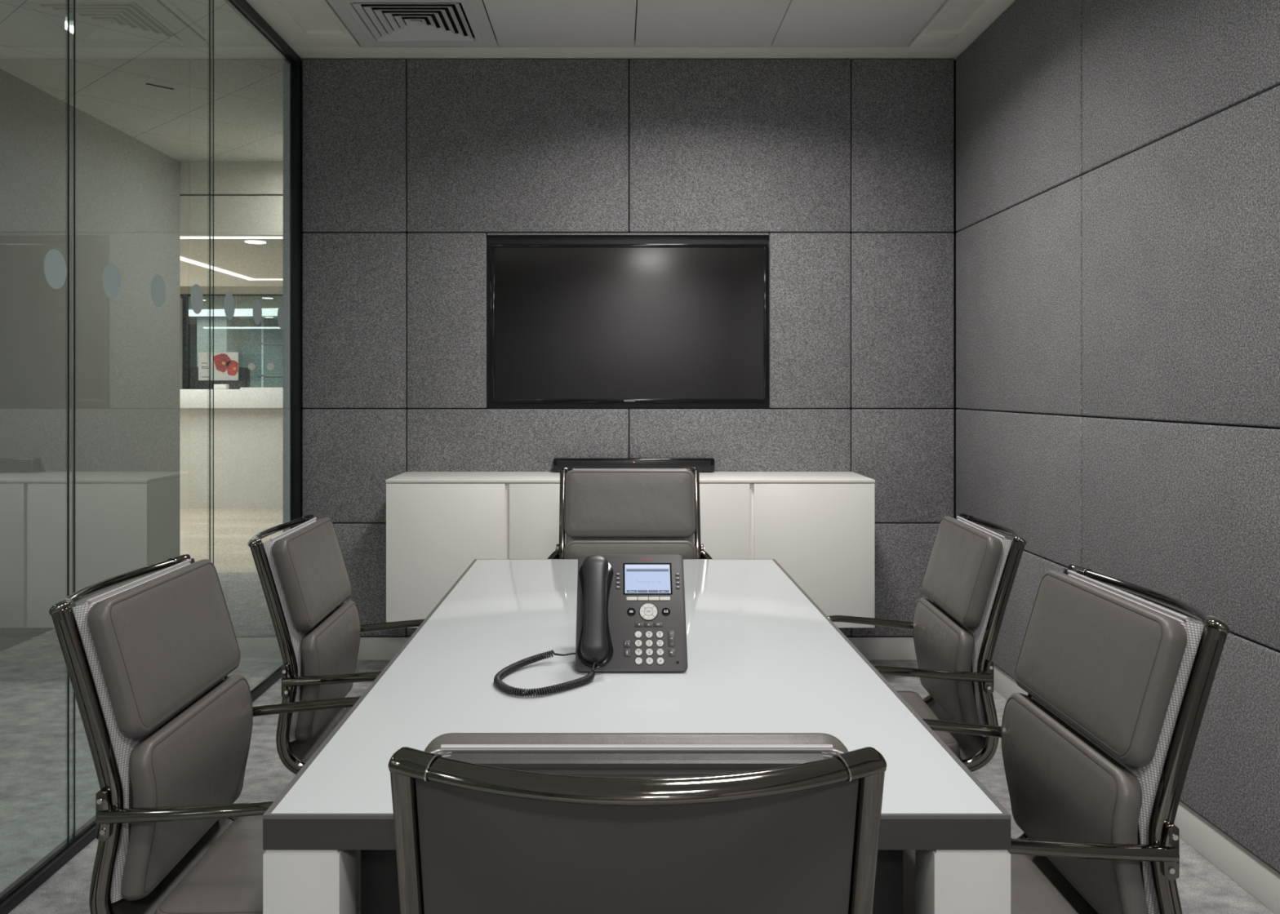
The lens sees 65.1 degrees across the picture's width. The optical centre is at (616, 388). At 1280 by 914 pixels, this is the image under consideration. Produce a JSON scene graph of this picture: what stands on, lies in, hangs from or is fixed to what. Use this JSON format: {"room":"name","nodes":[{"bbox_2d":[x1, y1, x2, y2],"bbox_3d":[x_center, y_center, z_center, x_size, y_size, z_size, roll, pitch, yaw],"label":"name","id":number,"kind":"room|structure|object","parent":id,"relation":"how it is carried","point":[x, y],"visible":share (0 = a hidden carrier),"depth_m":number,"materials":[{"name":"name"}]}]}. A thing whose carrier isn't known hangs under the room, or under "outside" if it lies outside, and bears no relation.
{"room":"office","nodes":[
{"label":"office","id":0,"kind":"room"},
{"bbox_2d":[0,68,179,652],"bbox_3d":[-3.210,-0.291,2.015,0.120,3.283,10.430,0,0,0],"label":"wall","id":1,"kind":"structure","parent":0,"point":[127,189],"depth_m":5.92,"materials":[{"name":"grey"}]},
{"bbox_2d":[0,0,302,913],"bbox_3d":[-1.595,-0.142,0.944,0.071,2.984,8.087,0,0,0],"label":"glass partition","id":2,"kind":"structure","parent":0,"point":[283,68],"depth_m":4.62,"materials":[{"name":"clear glass"}]},
{"bbox_2d":[179,297,182,389],"bbox_3d":[-5.415,0.125,10.450,0.170,2.450,3.700,0,0,0],"label":"wall","id":3,"kind":"structure","parent":0,"point":[180,299],"depth_m":12.26,"materials":[{"name":"white"}]},
{"bbox_2d":[188,324,196,367],"bbox_3d":[-4.750,-0.150,18.950,8.500,3.000,0.100,0,0,0],"label":"wall","id":4,"kind":"structure","parent":0,"point":[192,327],"depth_m":18.90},
{"bbox_2d":[196,316,242,367],"bbox_3d":[-6.705,0.075,17.750,0.490,2.550,2.300,0,0,0],"label":"wall column","id":5,"kind":"structure","parent":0,"point":[225,340],"depth_m":16.60,"materials":[{"name":"grey"}]},
{"bbox_2d":[179,161,278,236],"bbox_3d":[-3.550,-1.379,7.295,5.900,0.548,0.130,0,0,0],"label":"wall","id":6,"kind":"structure","parent":0,"point":[245,202],"depth_m":7.23,"materials":[{"name":"white paint"}]},
{"bbox_2d":[179,239,280,286],"bbox_3d":[-4.800,-1.205,9.130,8.400,0.200,3.540,0,0,0],"label":"ceiling","id":7,"kind":"structure","parent":0,"point":[255,261],"depth_m":8.81,"materials":[{"name":"white paint"}]},
{"bbox_2d":[179,236,279,280],"bbox_3d":[-3.650,-1.099,8.750,5.900,0.011,2.900,0,0,0],"label":"cove","id":8,"kind":"object","parent":7,"relation":"attached to","point":[188,260],"visible":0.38,"depth_m":8.62,"materials":[{"name":"white"}]},
{"bbox_2d":[243,240,267,244],"bbox_3d":[-2.720,-1.101,7.550,0.180,0.009,0.180,0,0,0],"label":"recessed light","id":9,"kind":"object","parent":7,"relation":"in","point":[252,242],"visible":1,"depth_m":7.52,"materials":[{"name":"white paint"}]},
{"bbox_2d":[179,296,280,324],"bbox_3d":[-4.800,-1.300,15.705,8.400,0.200,6.590,0,0,0],"label":"ceiling","id":10,"kind":"structure","parent":0,"point":[240,302],"depth_m":14.17,"materials":[{"name":"white paint"}]},
{"bbox_2d":[188,308,278,316],"bbox_3d":[-5.978,-1.190,15.815,4.210,0.019,1.284,0,0,9],"label":"cove","id":11,"kind":"object","parent":10,"relation":"attached to","point":[242,312],"visible":0.23,"depth_m":15.75,"materials":[{"name":"white"}]},
{"bbox_2d":[203,327,280,328],"bbox_3d":[-5.725,-1.085,16.400,2.050,0.225,0.060,0,0,0],"label":"strip","id":12,"kind":"object","parent":10,"relation":"hanging from","point":[203,327],"visible":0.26,"depth_m":16.38,"materials":[{"name":"white"}]},
{"bbox_2d":[179,286,280,294],"bbox_3d":[-4.800,-1.300,11.600,8.400,0.300,1.400,0,0,0],"label":"wall","id":13,"kind":"structure","parent":0,"point":[183,290],"depth_m":12.20,"materials":[{"name":"white"}]},
{"bbox_2d":[242,318,282,387],"bbox_3d":[-3.530,0.075,17.335,5.860,2.550,0.130,0,0,0],"label":"wall","id":14,"kind":"structure","parent":0,"point":[260,347],"depth_m":17.30,"materials":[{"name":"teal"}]},
{"bbox_2d":[0,0,1016,161],"bbox_3d":[-0.722,-1.681,2.015,4.867,0.103,10.430,0,0,0],"label":"ceiling","id":15,"kind":"structure","parent":0,"point":[628,29],"depth_m":4.73,"materials":[{"name":"white paint"}]},
{"bbox_2d":[145,83,173,89],"bbox_3d":[-2.470,-1.632,5.420,0.144,0.004,0.016,0,0,-44],"label":"linear slot","id":16,"kind":"object","parent":15,"relation":"attached to","point":[145,83],"visible":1,"depth_m":5.41,"materials":[{"name":"black"}]},
{"bbox_2d":[327,0,497,46],"bbox_3d":[-0.891,-1.643,4.458,0.650,0.039,0.650,0,0,0],"label":"ceiling vent","id":17,"kind":"object","parent":15,"relation":"in","point":[372,23],"visible":1,"depth_m":4.48,"materials":[{"name":"white metal"}]},
{"bbox_2d":[301,58,959,636],"bbox_3d":[0.077,-0.291,5.024,3.440,3.283,0.135,0,0,0],"label":"wall","id":18,"kind":"structure","parent":0,"point":[846,167],"depth_m":4.96,"materials":[{"name":"grey fabric"}]},
{"bbox_2d":[488,236,768,407],"bbox_3d":[0.057,-0.329,4.973,1.394,0.849,0.035,0,0,0],"label":"television","id":19,"kind":"object","parent":18,"relation":"attached to","point":[574,322],"visible":1,"depth_m":4.96,"materials":[{"name":"black glass"}]},
{"bbox_2d":[385,471,875,627],"bbox_3d":[0.063,0.759,4.734,2.206,0.690,0.441,0,0,0],"label":"sideboard","id":20,"kind":"object","parent":18,"relation":"attached to","point":[819,526],"visible":0.58,"depth_m":4.51,"materials":[{"name":"white paint"}]},
{"bbox_2d":[553,457,714,472],"bbox_3d":[0.086,0.379,4.920,0.788,0.070,0.065,0,0,0],"label":"soundbar","id":21,"kind":"object","parent":20,"relation":"on","point":[704,464],"visible":0.88,"depth_m":4.89,"materials":[{"name":"black plastic"}]},
{"bbox_2d":[557,460,711,471],"bbox_3d":[0.086,0.379,4.891,0.750,0.050,0.006,0,0,0],"label":"grille","id":22,"kind":"object","parent":21,"relation":"attached to","point":[703,465],"depth_m":4.89,"materials":[{"name":"black plastic"}]},
{"bbox_2d":[356,636,916,660],"bbox_3d":[0.068,1.294,4.980,3.242,0.112,0.022,0,0,0],"label":"baseboard","id":23,"kind":"structure","parent":18,"relation":"attached to","point":[371,648],"depth_m":4.97,"materials":[{"name":"white"}]},
{"bbox_2d":[0,508,1275,913],"bbox_3d":[-3.602,1.380,7.900,10.797,0.060,22.200,0,0,0],"label":"floor","id":24,"kind":"structure","parent":0,"point":[33,672],"depth_m":3.73,"materials":[{"name":"carpet"}]},
{"bbox_2d":[48,554,360,913],"bbox_3d":[-0.714,0.862,2.002,0.670,0.976,0.618,0,0,0],"label":"office chair","id":25,"kind":"object","parent":24,"relation":"on","point":[148,660],"visible":0.76,"depth_m":1.85,"materials":[{"name":"leather"}]},
{"bbox_2d":[87,559,240,738],"bbox_3d":[-0.885,0.501,2.000,0.103,0.247,0.488,0,0,0],"label":"cushion","id":26,"kind":"object","parent":25,"relation":"on","point":[157,642],"depth_m":1.90,"materials":[{"name":"grey leather"}]},
{"bbox_2d":[120,674,253,901],"bbox_3d":[-0.839,0.772,2.000,0.065,0.281,0.490,0,0,0],"label":"cushion","id":27,"kind":"object","parent":25,"relation":"on","point":[197,756],"depth_m":1.89,"materials":[{"name":"grey leather"}]},
{"bbox_2d":[154,815,360,913],"bbox_3d":[-0.613,0.947,2.000,0.436,0.063,0.485,0,0,0],"label":"seat cushion","id":28,"kind":"object","parent":25,"relation":"on","point":[228,878],"depth_m":1.88,"materials":[{"name":"grey leather"}]},
{"bbox_2d":[188,367,249,389],"bbox_3d":[-6.840,0.540,13.100,3.920,1.620,0.500,0,0,0],"label":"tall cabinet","id":29,"kind":"object","parent":24,"relation":"on","point":[243,381],"visible":0.03,"depth_m":12.85,"materials":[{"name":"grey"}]},
{"bbox_2d":[179,387,282,508],"bbox_3d":[-3.460,0.672,11.315,3.720,1.355,0.470,0,0,0],"label":"reception desk","id":30,"kind":"object","parent":24,"relation":"on","point":[247,421],"visible":0.21,"depth_m":11.22,"materials":[{"name":"white"}]},
{"bbox_2d":[198,352,238,384],"bbox_3d":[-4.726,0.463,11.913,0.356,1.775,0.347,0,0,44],"label":"poster","id":31,"kind":"object","parent":30,"relation":"on","point":[225,364],"visible":0.74,"depth_m":11.90,"materials":[{"name":"white paper"}]},
{"bbox_2d":[213,353,231,372],"bbox_3d":[-4.681,-0.296,11.897,0.204,0.224,0.001,0,0,0],"label":"flower","id":32,"kind":"object","parent":31,"relation":"on","point":[218,359],"depth_m":11.90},
{"bbox_2d":[226,360,237,375],"bbox_3d":[-4.565,-0.238,11.897,0.138,0.187,0.001,0,0,0],"label":"flower","id":33,"kind":"object","parent":31,"relation":"on","point":[233,364],"depth_m":11.90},
{"bbox_2d":[213,384,228,389],"bbox_3d":[-4.390,-0.014,11.120,0.150,0.055,0.080,0,0,0],"label":"box","id":34,"kind":"object","parent":30,"relation":"on","point":[215,386],"visible":0.93,"depth_m":11.08,"materials":[{"name":"white paper"}]},
{"bbox_2d":[179,389,282,408],"bbox_3d":[-3.460,0.120,11.315,3.720,0.210,0.470,0,0,0],"label":"countertop","id":35,"kind":"structure","parent":30,"relation":"on","point":[188,398],"depth_m":11.08,"materials":[{"name":"white"}]},
{"bbox_2d":[240,387,282,389],"bbox_3d":[-2.885,0.005,11.300,2.570,0.020,0.400,0,0,0],"label":"shelf","id":36,"kind":"object","parent":30,"relation":"attached to","point":[240,388],"depth_m":11.10,"materials":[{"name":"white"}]},
{"bbox_2d":[247,514,425,774],"bbox_3d":[-0.686,0.871,2.858,0.670,0.958,0.618,0,0,-2],"label":"office chair","id":37,"kind":"object","parent":24,"relation":"on","point":[303,574],"visible":0.61,"depth_m":2.66,"materials":[{"name":"grey leather"}]},
{"bbox_2d":[272,517,351,631],"bbox_3d":[-0.858,0.519,2.852,0.103,0.247,0.488,0,0,-2],"label":"cushion","id":38,"kind":"object","parent":37,"relation":"on","point":[311,580],"depth_m":2.73,"materials":[{"name":"grey leather"}]},
{"bbox_2d":[295,600,359,741],"bbox_3d":[-0.811,0.790,2.853,0.065,0.281,0.490,0,0,-2],"label":"cushion","id":39,"kind":"object","parent":37,"relation":"on","point":[331,646],"depth_m":2.71,"materials":[{"name":"grey leather"}]},
{"bbox_2d":[317,696,360,748],"bbox_3d":[-0.585,0.965,2.859,0.436,0.063,0.485,0,0,-2],"label":"seat cushion","id":40,"kind":"object","parent":37,"relation":"on","point":[348,709],"depth_m":2.82,"materials":[{"name":"grey leather"}]},
{"bbox_2d":[547,466,712,559],"bbox_3d":[0.048,0.826,3.558,0.674,1.048,0.671,0,0,0],"label":"office chair","id":41,"kind":"object","parent":24,"relation":"on","point":[657,511],"visible":0.37,"depth_m":3.70,"materials":[{"name":"grey leather"}]},
{"bbox_2d":[564,469,696,537],"bbox_3d":[0.050,0.429,3.729,0.488,0.247,0.103,0,0,0],"label":"cushion","id":42,"kind":"object","parent":41,"relation":"on","point":[598,503],"depth_m":3.71,"materials":[{"name":"grey leather"}]},
{"bbox_2d":[563,540,697,559],"bbox_3d":[0.050,0.700,3.683,0.490,0.281,0.065,0,0,0],"label":"cushion","id":43,"kind":"object","parent":41,"relation":"on","point":[572,549],"depth_m":3.66,"materials":[{"name":"grey leather"}]},
{"bbox_2d":[262,559,1011,913],"bbox_3d":[0.030,0.985,2.542,1.086,0.730,2.176,0,0,0],"label":"meeting table","id":44,"kind":"object","parent":24,"relation":"on","point":[763,657],"visible":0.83,"depth_m":1.91,"materials":[{"name":"grey laminate"}]},
{"bbox_2d":[493,554,688,697],"bbox_3d":[-0.054,0.501,2.212,0.488,0.236,0.266,0,0,-30],"label":"desk phone","id":45,"kind":"object","parent":44,"relation":"on","point":[631,610],"visible":1,"depth_m":2.23,"materials":[{"name":"grey plastic"}]},
{"bbox_2d":[592,657,597,663],"bbox_3d":[-0.046,0.588,2.157,0.010,0.014,0.014,0,0,0],"label":"socket","id":46,"kind":"object","parent":45,"relation":"attached to","point":[594,660],"depth_m":2.15,"materials":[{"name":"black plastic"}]},
{"bbox_2d":[387,733,886,913],"bbox_3d":[0.021,0.869,1.331,0.618,0.962,0.670,0,0,0],"label":"office chair","id":47,"kind":"object","parent":24,"relation":"on","point":[485,823],"visible":1,"depth_m":1.10,"materials":[{"name":"grey leather"}]},
{"bbox_2d":[424,733,848,752],"bbox_3d":[0.022,0.515,1.160,0.488,0.247,0.103,0,0,0],"label":"cushion","id":48,"kind":"object","parent":47,"relation":"on","point":[449,742],"depth_m":1.12,"materials":[{"name":"grey leather"}]},
{"bbox_2d":[827,513,1026,772],"bbox_3d":[0.816,0.871,2.897,0.670,0.958,0.618,0,0,3],"label":"office chair","id":49,"kind":"object","parent":24,"relation":"on","point":[971,569],"visible":0.66,"depth_m":2.70,"materials":[{"name":"grey leather"}]},
{"bbox_2d":[897,691,960,759],"bbox_3d":[0.716,0.965,2.904,0.436,0.063,0.485,0,0,3],"label":"seat cushion","id":50,"kind":"object","parent":49,"relation":"on","point":[918,704],"depth_m":2.91,"materials":[{"name":"grey leather"}]},
{"bbox_2d":[913,598,978,736],"bbox_3d":[0.941,0.790,2.892,0.065,0.281,0.490,0,0,3],"label":"cushion","id":51,"kind":"object","parent":49,"relation":"on","point":[941,642],"depth_m":2.77,"materials":[{"name":"grey leather"}]},
{"bbox_2d":[921,515,1002,628],"bbox_3d":[0.988,0.519,2.889,0.103,0.247,0.488,0,0,3],"label":"cushion","id":52,"kind":"object","parent":49,"relation":"on","point":[963,574],"depth_m":2.77,"materials":[{"name":"grey leather"}]},
{"bbox_2d":[902,564,1230,913],"bbox_3d":[0.707,0.861,1.856,0.670,0.978,0.618,0,0,0],"label":"office chair","id":53,"kind":"object","parent":24,"relation":"on","point":[1097,753],"visible":0.77,"depth_m":1.73,"materials":[{"name":"leather"}]},
{"bbox_2d":[902,838,1076,913],"bbox_3d":[0.606,0.945,1.858,0.436,0.063,0.485,0,0,0],"label":"seat cushion","id":54,"kind":"object","parent":53,"relation":"on","point":[1031,892],"depth_m":1.84,"materials":[{"name":"grey leather"}]},
{"bbox_2d":[1000,693,1148,913],"bbox_3d":[0.832,0.770,1.858,0.065,0.281,0.490,0,0,0],"label":"cushion","id":55,"kind":"object","parent":53,"relation":"on","point":[1063,786],"depth_m":1.77,"materials":[{"name":"grey leather"}]},
{"bbox_2d":[1014,569,1186,768],"bbox_3d":[0.878,0.499,1.858,0.103,0.247,0.488,0,0,0],"label":"cushion","id":56,"kind":"object","parent":53,"relation":"on","point":[1109,662],"depth_m":1.75,"materials":[{"name":"grey leather"}]},
{"bbox_2d":[955,0,1279,872],"bbox_3d":[1.744,-0.291,0.896,0.135,3.283,8.192,0,0,0],"label":"wall","id":57,"kind":"structure","parent":0,"point":[1117,162],"depth_m":3.21,"materials":[{"name":"grey fabric"}]},
{"bbox_2d":[993,664,1279,913],"bbox_3d":[1.700,1.294,0.934,0.022,0.112,8.068,0,0,0],"label":"baseboard","id":58,"kind":"structure","parent":57,"relation":"attached to","point":[1247,870],"depth_m":2.79,"materials":[{"name":"white paint"}]},
{"bbox_3d":[-4.300,-1.407,12.390,7.400,0.485,0.120,0,0,0],"label":"lintel","id":59,"kind":"object","parent":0,"visible":0},
{"bbox_2d":[179,294,280,389],"bbox_3d":[-4.300,0.092,12.380,7.400,2.515,0.060,0,0,0],"label":"window","id":60,"kind":"structure","parent":59,"relation":"attached to","point":[251,366],"depth_m":12.35,"materials":[{"name":"glass"}]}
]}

